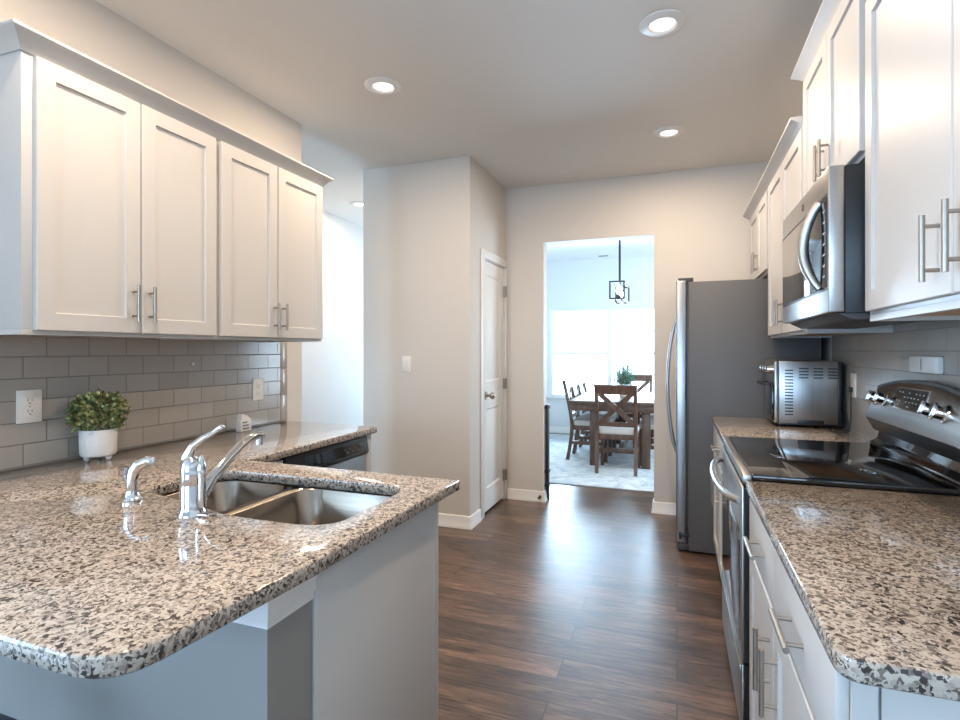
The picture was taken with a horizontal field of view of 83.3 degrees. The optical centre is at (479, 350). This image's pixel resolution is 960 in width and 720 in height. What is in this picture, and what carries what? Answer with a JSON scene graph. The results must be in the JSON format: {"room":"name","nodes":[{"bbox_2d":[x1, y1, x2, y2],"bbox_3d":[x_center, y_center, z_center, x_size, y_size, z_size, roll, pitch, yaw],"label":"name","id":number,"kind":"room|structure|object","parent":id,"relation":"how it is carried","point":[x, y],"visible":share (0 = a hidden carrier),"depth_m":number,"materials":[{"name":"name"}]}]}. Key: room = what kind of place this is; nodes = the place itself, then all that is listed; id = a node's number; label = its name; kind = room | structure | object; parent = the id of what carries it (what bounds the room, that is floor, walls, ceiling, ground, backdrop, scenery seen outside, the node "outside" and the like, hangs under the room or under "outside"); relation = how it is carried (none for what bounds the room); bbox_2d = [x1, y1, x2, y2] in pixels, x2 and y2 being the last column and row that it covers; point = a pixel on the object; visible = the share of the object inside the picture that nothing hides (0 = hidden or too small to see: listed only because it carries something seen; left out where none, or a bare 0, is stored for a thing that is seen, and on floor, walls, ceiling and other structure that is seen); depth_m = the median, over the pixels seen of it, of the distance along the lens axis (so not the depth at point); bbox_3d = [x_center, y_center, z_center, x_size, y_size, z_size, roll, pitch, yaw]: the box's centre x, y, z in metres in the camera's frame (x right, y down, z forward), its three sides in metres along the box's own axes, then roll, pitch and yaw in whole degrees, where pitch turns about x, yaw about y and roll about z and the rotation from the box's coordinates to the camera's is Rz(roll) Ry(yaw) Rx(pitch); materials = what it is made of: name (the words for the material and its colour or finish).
{"room":"kitchen","nodes":[
{"label":"kitchen","id":0,"kind":"room"},
{"bbox_2d":[0,0,301,471],"bbox_3d":[-1.620,-0.060,2.256,0.120,2.740,2.528,0,0,20],"label":"wall","id":1,"kind":"structure","parent":0,"point":[88,27],"depth_m":2.50,"materials":[{"name":"grey paint"}]},
{"bbox_2d":[0,50,215,339],"bbox_3d":[-1.419,-0.492,2.073,0.379,0.885,0.753,0,0,20],"label":"upper cabinet","id":2,"kind":"object","parent":1,"relation":"attached to","point":[108,199],"visible":1,"depth_m":1.88,"materials":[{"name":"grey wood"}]},
{"bbox_2d":[0,18,333,186],"bbox_3d":[-1.294,-0.961,2.428,0.375,0.058,1.605,0,0,20],"label":"crown molding","id":3,"kind":"structure","parent":2,"relation":"attached to","point":[15,35],"depth_m":2.00,"materials":[{"name":"grey wood"}]},
{"bbox_2d":[0,336,279,471],"bbox_3d":[-1.592,0.187,2.142,0.010,0.474,2.306,0,0,20],"label":"backsplash","id":4,"kind":"structure","parent":1,"relation":"attached to","point":[168,399],"depth_m":2.36,"materials":[{"name":"grey tile"}]},
{"bbox_2d":[16,389,41,423],"bbox_3d":[-1.645,0.204,1.971,0.008,0.120,0.082,0,0,20],"label":"wall outlet","id":5,"kind":"object","parent":4,"relation":"attached to","point":[28,402],"visible":1,"depth_m":1.97,"materials":[{"name":"white plastic"}]},
{"bbox_2d":[25,397,34,404],"bbox_3d":[-1.642,0.184,1.970,0.002,0.029,0.034,0,0,20],"label":"receptacle","id":6,"kind":"object","parent":5,"relation":"attached to","point":[28,400],"depth_m":1.97,"materials":[{"name":"grey plastic"}]},
{"bbox_2d":[25,408,34,415],"bbox_3d":[-1.642,0.224,1.970,0.002,0.029,0.034,0,0,20],"label":"receptacle","id":7,"kind":"object","parent":5,"relation":"attached to","point":[28,411],"depth_m":1.97,"materials":[{"name":"grey plastic"}]},
{"bbox_2d":[252,378,263,400],"bbox_3d":[-1.252,0.218,3.049,0.008,0.124,0.082,0,0,20],"label":"wall outlet","id":8,"kind":"object","parent":4,"relation":"attached to","point":[257,383],"visible":1,"depth_m":3.04,"materials":[{"name":"white plastic"}]},
{"bbox_2d":[180,139,322,341],"bbox_3d":[-1.161,-0.492,2.781,0.379,0.885,0.751,0,0,20],"label":"upper cabinet","id":9,"kind":"object","parent":1,"relation":"attached to","point":[269,218],"visible":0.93,"depth_m":2.65,"materials":[{"name":"grey wood"}]},
{"bbox_2d":[280,342,286,420],"bbox_3d":[-1.186,0.188,3.254,0.012,0.473,0.058,0,0,20],"label":"trim","id":10,"kind":"structure","parent":1,"relation":"attached to","point":[283,345],"depth_m":3.25,"materials":[{"name":"grey tile"}]},
{"bbox_2d":[0,600,311,719],"bbox_3d":[-1.087,0.885,1.335,1.513,0.849,0.133,0,0,20],"label":"wall","id":11,"kind":"structure","parent":0,"point":[237,671],"depth_m":1.09,"materials":[{"name":"grey paint"}]},
{"bbox_2d":[233,575,317,629],"bbox_3d":[-0.925,0.492,1.268,1.193,0.060,0.148,0,0,20],"label":"trim","id":12,"kind":"structure","parent":11,"relation":"attached to","point":[269,614],"depth_m":1.03,"materials":[{"name":"white wood"}]},
{"bbox_2d":[302,211,362,425],"bbox_3d":[-2.084,-0.060,4.411,0.120,2.740,6.140,0,0,20],"label":"wall","id":13,"kind":"structure","parent":0,"point":[332,367],"depth_m":5.79,"materials":[{"name":"white paint"}]},
{"bbox_2d":[363,156,474,515],"bbox_3d":[-0.482,-0.060,4.168,0.903,2.740,0.100,0,0,20],"label":"wall","id":14,"kind":"structure","parent":0,"point":[419,218],"depth_m":4.09,"materials":[{"name":"grey paint"}]},
{"bbox_2d":[402,356,410,371],"bbox_3d":[-0.563,0.103,4.134,0.078,0.122,0.018,0,0,20],"label":"light switch","id":15,"kind":"object","parent":14,"relation":"attached to","point":[406,360],"visible":1,"depth_m":4.14,"materials":[{"name":"white plastic"}]},
{"bbox_2d":[438,509,481,529],"bbox_3d":[-0.458,1.264,4.207,0.923,0.092,0.230,0,0,20],"label":"baseboard","id":16,"kind":"structure","parent":14,"relation":"attached to","point":[444,520],"depth_m":4.00,"materials":[{"name":"white wood"}]},
{"bbox_2d":[95,0,822,260],"bbox_3d":[0.677,-1.490,2.441,6.800,0.120,12.450,0,0,20],"label":"ceiling","id":17,"kind":"structure","parent":0,"point":[536,92],"depth_m":2.84,"materials":[{"name":"white paint"}]},
{"bbox_2d":[350,201,362,206],"bbox_3d":[-1.169,-1.423,5.259,0.196,0.013,0.196,0,0,20],"label":"recessed light","id":18,"kind":"object","parent":17,"relation":"in","point":[353,203],"visible":0.76,"depth_m":5.23,"materials":[{"name":"white"}]},
{"bbox_2d":[365,76,401,94],"bbox_3d":[-0.522,-1.423,2.916,0.196,0.013,0.196,0,0,20],"label":"recessed light","id":19,"kind":"object","parent":17,"relation":"in","point":[380,85],"visible":1,"depth_m":2.90,"materials":[{"name":"white"}]},
{"bbox_2d":[373,83,392,90],"bbox_3d":[-0.522,-1.425,2.916,0.105,0.005,0.105,0,0,-29],"label":"diffuser","id":20,"kind":"object","parent":19,"relation":"attached to","point":[376,86],"depth_m":2.92,"materials":[{"name":"white plastic"}]},
{"bbox_2d":[609,240,629,303],"bbox_3d":[1.668,-1.006,6.444,0.173,0.847,0.667,0,0,20],"label":"pendant light","id":21,"kind":"object","parent":17,"relation":"hanging from","point":[619,295],"visible":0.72,"depth_m":6.43,"materials":[{"name":"black metal"}]},
{"bbox_2d":[639,9,685,36],"bbox_3d":[0.797,-1.423,2.360,0.196,0.013,0.196,0,0,20],"label":"recessed light","id":22,"kind":"object","parent":17,"relation":"in","point":[665,22],"visible":1,"depth_m":2.34,"materials":[{"name":"white"}]},
{"bbox_2d":[650,18,674,30],"bbox_3d":[0.797,-1.425,2.360,0.105,0.005,0.105,0,0,-20],"label":"diffuser","id":23,"kind":"object","parent":22,"relation":"attached to","point":[656,24],"depth_m":2.36,"materials":[{"name":"white plastic"}]},
{"bbox_2d":[653,126,684,137],"bbox_3d":[1.235,-1.423,3.531,0.196,0.013,0.196,0,0,20],"label":"recessed light","id":24,"kind":"object","parent":17,"relation":"in","point":[667,131],"visible":1,"depth_m":3.51,"materials":[{"name":"white"}]},
{"bbox_2d":[660,130,676,135],"bbox_3d":[1.235,-1.425,3.531,0.105,0.005,0.105,0,0,-29],"label":"diffuser","id":25,"kind":"object","parent":24,"relation":"attached to","point":[662,132],"depth_m":3.53,"materials":[{"name":"white plastic"}]},
{"bbox_2d":[475,161,504,511],"bbox_3d":[0.045,-0.060,4.444,0.100,2.740,0.780,0,0,20],"label":"wall","id":26,"kind":"structure","parent":0,"point":[489,194],"depth_m":4.21,"materials":[{"name":"grey paint"}]},
{"bbox_2d":[480,248,506,518],"bbox_3d":[0.074,0.258,4.499,0.115,2.105,0.654,0,0,20],"label":"trim","id":27,"kind":"structure","parent":26,"relation":"attached to","point":[485,255],"depth_m":4.22,"materials":[{"name":"white wood"}]},
{"bbox_2d":[485,261,506,511],"bbox_3d":[0.138,0.286,4.501,0.117,2.011,0.549,0,0,20],"label":"door","id":28,"kind":"structure","parent":26,"relation":"in","point":[495,291],"depth_m":4.51,"materials":[{"name":"painted wood"},{"name":"brushed nickel"}]},
{"bbox_2d":[438,433,738,719],"bbox_3d":[0.677,1.370,2.441,6.800,0.120,12.450,0,0,20],"label":"floor","id":29,"kind":"structure","parent":0,"point":[584,602],"depth_m":2.65,"materials":[{"name":"brown wood"}]},
{"bbox_2d":[0,713,17,719],"bbox_3d":[-1.028,0.986,0.859,0.392,0.651,0.372,0,0,20],"label":"bar stool","id":30,"kind":"object","parent":29,"relation":"on","point":[2,716],"visible":1,"depth_m":0.98,"materials":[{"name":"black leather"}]},
{"bbox_2d":[271,459,282,463],"bbox_3d":[-1.309,0.885,2.000,0.636,0.850,0.940,0,0,20],"label":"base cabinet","id":31,"kind":"object","parent":29,"relation":"on","point":[278,460],"visible":0.16,"depth_m":2.31,"materials":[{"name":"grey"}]},
{"bbox_2d":[280,436,368,471],"bbox_3d":[-1.002,0.887,2.750,0.603,0.846,0.656,0,0,20],"label":"dishwasher","id":32,"kind":"object","parent":29,"relation":"on","point":[349,454],"visible":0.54,"depth_m":2.70,"materials":[{"name":"black plastic"}]},
{"bbox_2d":[291,485,437,719],"bbox_3d":[-0.641,0.885,1.605,0.876,0.850,0.676,0,0,20],"label":"base cabinet","id":33,"kind":"object","parent":29,"relation":"on","point":[375,610],"visible":0.12,"depth_m":1.39,"materials":[{"name":"grey wood"}]},
{"bbox_2d":[0,421,458,678],"bbox_3d":[-0.819,0.442,1.990,1.562,0.034,2.153,0,0,20],"label":"countertop","id":34,"kind":"structure","parent":33,"relation":"on","point":[94,585],"depth_m":1.18,"materials":[{"name":"stone"}]},
{"bbox_2d":[63,387,130,460],"bbox_3d":[-1.483,0.284,2.113,0.208,0.282,0.235,0,0,20],"label":"potted plant","id":35,"kind":"object","parent":34,"relation":"on","point":[96,441],"visible":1,"depth_m":2.06,"materials":[{"name":"green plant"}]},
{"bbox_2d":[120,456,153,502],"bbox_3d":[-0.973,0.363,1.528,0.083,0.125,0.054,0,0,12],"label":"sprayer","id":36,"kind":"object","parent":34,"relation":"on","point":[130,475],"visible":1,"depth_m":1.52,"materials":[{"name":"silver metal"}]},
{"bbox_2d":[176,424,264,517],"bbox_3d":[-0.690,0.309,1.507,0.113,0.233,0.306,0,0,20],"label":"faucet","id":37,"kind":"object","parent":34,"relation":"on","point":[195,488],"visible":1,"depth_m":1.39,"materials":[{"name":"silver metal"}]},
{"bbox_2d":[236,414,250,431],"bbox_3d":[-1.246,0.379,2.850,0.036,0.092,0.072,0,0,20],"label":"sign","id":38,"kind":"object","parent":34,"relation":"on","point":[243,422],"visible":1,"depth_m":2.82,"materials":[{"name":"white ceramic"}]},
{"bbox_2d":[163,480,390,524],"bbox_3d":[-0.641,0.561,1.619,0.791,0.200,0.466,0,0,20],"label":"sink","id":39,"kind":"object","parent":34,"relation":"in","point":[275,502],"visible":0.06,"depth_m":1.79,"materials":[{"name":"metal"}]},
{"bbox_2d":[365,434,370,471],"bbox_3d":[-0.912,0.885,3.100,0.628,0.850,0.050,0,0,20],"label":"panel board","id":40,"kind":"object","parent":29,"relation":"on","point":[368,455],"visible":0.02,"depth_m":2.99,"materials":[{"name":"grey"}]},
{"bbox_2d":[545,404,549,499],"bbox_3d":[0.593,0.892,4.739,0.036,0.835,0.066,0,0,20],"label":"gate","id":41,"kind":"object","parent":29,"relation":"on","point":[547,407],"visible":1,"depth_m":4.72,"materials":[{"name":"black metal"}]},
{"bbox_2d":[549,434,653,491],"bbox_3d":[1.780,1.305,6.557,3.150,0.008,3.060,0,0,20],"label":"area rug","id":42,"kind":"object","parent":29,"relation":"on","point":[618,472],"visible":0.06,"depth_m":5.90,"materials":[{"name":"white fabric"}]},
{"bbox_2d":[562,379,612,462],"bbox_3d":[1.309,0.829,6.548,0.547,0.945,0.444,0,0,20],"label":"dining chair","id":43,"kind":"object","parent":42,"relation":"on","point":[580,422],"visible":0.64,"depth_m":6.41,"materials":[{"name":"brown wood"}]},
{"bbox_2d":[573,416,612,425],"bbox_3d":[1.366,0.849,6.527,0.427,0.070,0.424,0,0,20],"label":"seat cushion","id":44,"kind":"object","parent":43,"relation":"on","point":[579,420],"depth_m":6.39,"materials":[{"name":"grey fabric"}]},
{"bbox_2d":[570,377,616,451],"bbox_3d":[1.470,0.829,6.989,0.547,0.945,0.444,0,0,20],"label":"dining chair","id":45,"kind":"object","parent":42,"relation":"on","point":[575,380],"visible":0.34,"depth_m":7.04,"materials":[{"name":"brown wood"}]},
{"bbox_2d":[580,412,616,420],"bbox_3d":[1.527,0.849,6.969,0.427,0.070,0.424,0,0,20],"label":"seat cushion","id":46,"kind":"object","parent":45,"relation":"on","point":[614,415],"depth_m":6.89,"materials":[{"name":"grey fabric"}]},
{"bbox_2d":[577,375,618,445],"bbox_3d":[1.631,0.829,7.431,0.547,0.945,0.444,0,0,20],"label":"dining chair","id":47,"kind":"object","parent":42,"relation":"on","point":[581,378],"visible":0.2,"depth_m":7.48,"materials":[{"name":"brown wood"}]},
{"bbox_2d":[568,391,653,468],"bbox_3d":[1.790,0.934,6.660,1.130,0.733,1.500,0,0,20],"label":"dining table","id":48,"kind":"object","parent":42,"relation":"on","point":[585,401],"visible":0.51,"depth_m":6.08,"materials":[{"name":"brown wood"}]},
{"bbox_2d":[612,362,635,396],"bbox_3d":[1.788,0.357,6.688,0.315,0.422,0.319,0,0,20],"label":"potted plant","id":49,"kind":"object","parent":48,"relation":"on","point":[622,379],"visible":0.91,"depth_m":6.66,"materials":[{"name":"green plant"}]},
{"bbox_2d":[594,384,639,475],"bbox_3d":[1.491,0.829,5.839,0.444,0.945,0.547,0,0,20],"label":"dining chair","id":50,"kind":"object","parent":42,"relation":"on","point":[629,431],"visible":1,"depth_m":5.66,"materials":[{"name":"brown wood"}]},
{"bbox_2d":[599,425,639,434],"bbox_3d":[1.512,0.849,5.895,0.424,0.070,0.427,0,0,20],"label":"seat cushion","id":51,"kind":"object","parent":50,"relation":"on","point":[603,429],"depth_m":5.69,"materials":[{"name":"grey fabric"}]},
{"bbox_2d":[626,374,652,417],"bbox_3d":[2.242,0.829,7.766,0.444,0.945,0.547,0,0,20],"label":"dining chair","id":52,"kind":"object","parent":42,"relation":"on","point":[646,379],"visible":0.09,"depth_m":7.93,"materials":[{"name":"brown wood"}]},
{"bbox_2d":[639,419,653,465],"bbox_3d":[2.120,0.829,6.210,0.547,0.945,0.444,0,0,20],"label":"dining chair","id":53,"kind":"object","parent":42,"relation":"on","point":[652,420],"visible":0.12,"depth_m":6.09,"materials":[{"name":"brown wood"}]},
{"bbox_2d":[639,419,653,428],"bbox_3d":[2.063,0.849,6.230,0.427,0.070,0.424,0,0,20],"label":"seat cushion","id":54,"kind":"object","parent":53,"relation":"on","point":[652,420],"depth_m":6.11,"materials":[{"name":"grey fabric"}]},
{"bbox_2d":[711,425,723,575],"bbox_3d":[1.600,0.881,2.871,0.682,0.857,0.966,0,0,20],"label":"base cabinet","id":55,"kind":"object","parent":29,"relation":"on","point":[716,496],"visible":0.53,"depth_m":2.99,"materials":[{"name":"grey wood"}]},
{"bbox_2d":[712,416,870,444],"bbox_3d":[1.615,0.435,2.868,0.652,0.034,0.975,0,0,20],"label":"countertop","id":56,"kind":"structure","parent":55,"relation":"on","point":[725,426],"depth_m":2.79,"materials":[{"name":"stone"}]},
{"bbox_2d":[757,360,852,431],"bbox_3d":[1.802,0.237,3.045,0.398,0.362,0.492,0,0,20],"label":"toaster oven","id":57,"kind":"object","parent":56,"relation":"on","point":[796,392],"visible":1,"depth_m":2.93,"materials":[{"name":"silver metal"}]},
{"bbox_2d":[777,422,840,426],"bbox_3d":[1.840,0.401,3.093,0.296,0.010,0.376,0,0,20],"label":"tray","id":58,"kind":"object","parent":57,"relation":"on","point":[829,424],"depth_m":2.91,"materials":[{"name":"black metal"}]},
{"bbox_2d":[666,278,820,553],"bbox_3d":[1.769,0.418,3.768,0.888,1.784,0.811,0,0,20],"label":"refrigerator","id":59,"kind":"object","parent":29,"relation":"on","point":[722,338],"visible":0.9,"depth_m":3.45,"materials":[{"name":"grey metal"}]},
{"bbox_2d":[710,380,959,719],"bbox_3d":[1.278,0.708,2.027,0.761,1.203,0.833,0,0,20],"label":"range","id":60,"kind":"object","parent":29,"relation":"on","point":[916,448],"visible":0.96,"depth_m":1.87,"materials":[{"name":"grey metal"}]},
{"bbox_2d":[729,436,959,495],"bbox_3d":[1.280,0.407,2.027,0.564,0.019,0.833,0,0,20],"label":"cooktop","id":61,"kind":"object","parent":60,"relation":"in","point":[873,465],"depth_m":1.85,"materials":[{"name":"black glass"}]},
{"bbox_2d":[743,498,959,719],"bbox_3d":[0.971,0.881,1.146,0.682,0.857,1.033,0,0,20],"label":"base cabinet","id":62,"kind":"object","parent":29,"relation":"on","point":[792,676],"visible":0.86,"depth_m":1.07,"materials":[{"name":"grey wood"}]},
{"bbox_2d":[746,481,959,701],"bbox_3d":[0.979,0.435,1.126,0.652,0.034,1.066,0,0,20],"label":"countertop","id":63,"kind":"structure","parent":62,"relation":"on","point":[875,574],"depth_m":1.01,"materials":[{"name":"stone"}]},
{"bbox_2d":[547,255,653,427],"bbox_3d":[2.608,-0.060,8.171,4.140,2.740,0.140,0,0,20],"label":"wall","id":64,"kind":"structure","parent":0,"point":[580,283],"depth_m":8.42,"materials":[{"name":"white paint"}]},
{"bbox_2d":[547,307,653,401],"bbox_3d":[1.999,0.085,8.340,1.940,1.470,0.140,0,0,20],"label":"window","id":65,"kind":"structure","parent":64,"relation":"attached to","point":[609,353],"depth_m":8.40,"materials":[{"name":"white"}]},
{"bbox_2d":[549,427,653,437],"bbox_3d":[2.580,1.264,8.096,3.900,0.092,0.020,0,0,20],"label":"baseboard","id":66,"kind":"structure","parent":64,"relation":"attached to","point":[551,429],"depth_m":8.57,"materials":[{"name":"white wood"}]},
{"bbox_2d":[505,161,768,502],"bbox_3d":[1.002,-0.060,4.573,3.215,2.740,0.120,0,0,20],"label":"wall","id":67,"kind":"structure","parent":0,"point":[698,227],"depth_m":4.44,"materials":[{"name":"grey paint"}]},
{"bbox_2d":[507,488,547,502],"bbox_3d":[0.424,1.264,4.774,0.345,0.092,0.140,0,0,20],"label":"baseboard","id":68,"kind":"structure","parent":67,"relation":"attached to","point":[515,494],"depth_m":4.71,"materials":[{"name":"white wood"}]},
{"bbox_2d":[651,498,675,514],"bbox_3d":[1.900,1.264,4.235,1.057,0.092,0.140,0,0,20],"label":"baseboard","id":69,"kind":"structure","parent":67,"relation":"attached to","point":[666,508],"depth_m":4.33,"materials":[{"name":"white wood"}]},
{"bbox_2d":[821,338,831,360],"bbox_3d":[1.051,-0.060,0.191,0.120,2.740,8.080,0,0,20],"label":"wall","id":70,"kind":"structure","parent":0,"point":[826,343],"depth_m":3.31,"materials":[{"name":"grey paint"}]},
{"bbox_2d":[750,191,767,278],"bbox_3d":[2.047,-0.743,3.654,0.379,0.505,0.862,0,0,20],"label":"upper cabinet","id":71,"kind":"object","parent":70,"relation":"attached to","point":[758,221],"visible":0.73,"depth_m":3.65,"materials":[{"name":"grey wood"}]},
{"bbox_2d":[791,0,841,81],"bbox_3d":[1.423,-1.204,1.939,0.380,0.054,0.923,0,0,20],"label":"crown molding","id":72,"kind":"structure","parent":70,"relation":"attached to","point":[826,13],"depth_m":2.08,"materials":[{"name":"grey wood"}]},
{"bbox_2d":[768,128,892,337],"bbox_3d":[1.730,-0.535,2.787,0.379,0.920,0.978,0,0,20],"label":"upper cabinet","id":73,"kind":"object","parent":70,"relation":"attached to","point":[785,191],"visible":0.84,"depth_m":2.82,"materials":[{"name":"grey wood"}]},
{"bbox_2d":[743,116,802,219],"bbox_3d":[1.725,-1.007,3.254,0.063,0.054,1.853,0,0,20],"label":"crown molding","id":74,"kind":"structure","parent":73,"relation":"attached to","point":[795,124],"depth_m":2.88,"materials":[{"name":"grey wood"}]},
{"bbox_2d":[803,0,866,196],"bbox_3d":[1.422,-0.885,1.941,0.379,0.590,0.815,0,0,20],"label":"upper cabinet","id":75,"kind":"object","parent":70,"relation":"attached to","point":[834,83],"visible":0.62,"depth_m":1.88,"materials":[{"name":"grey wood"}]},
{"bbox_2d":[783,163,920,328],"bbox_3d":[1.369,-0.330,1.957,0.484,0.477,0.765,0,0,20],"label":"microwave","id":76,"kind":"object","parent":75,"relation":"attached to","point":[824,233],"visible":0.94,"depth_m":1.70,"materials":[{"name":"silver metal"}]},
{"bbox_2d":[832,320,959,439],"bbox_3d":[0.932,0.168,0.054,0.010,0.580,6.620,0,0,20],"label":"backsplash","id":77,"kind":"structure","parent":70,"relation":"attached to","point":[876,359],"depth_m":2.34,"materials":[{"name":"grey tile"}]},
{"bbox_2d":[851,373,856,397],"bbox_3d":[1.910,0.178,2.763,0.008,0.122,0.082,0,0,20],"label":"wall outlet","id":78,"kind":"object","parent":77,"relation":"attached to","point":[853,375],"visible":0.94,"depth_m":2.74,"materials":[{"name":"white plastic"}]},
{"bbox_2d":[909,356,943,373],"bbox_3d":[1.601,0.051,1.942,0.026,0.061,0.225,0,0,20],"label":"electrical outlet","id":79,"kind":"object","parent":77,"relation":"attached to","point":[920,364],"visible":1,"depth_m":1.90,"materials":[{"name":"white plastic"}]},
{"bbox_2d":[865,0,959,320],"bbox_3d":[1.091,-0.555,1.033,0.379,0.939,1.108,0,0,20],"label":"upper cabinet","id":80,"kind":"object","parent":70,"relation":"attached to","point":[912,47],"visible":1,"depth_m":1.29,"materials":[{"name":"grey wood"}]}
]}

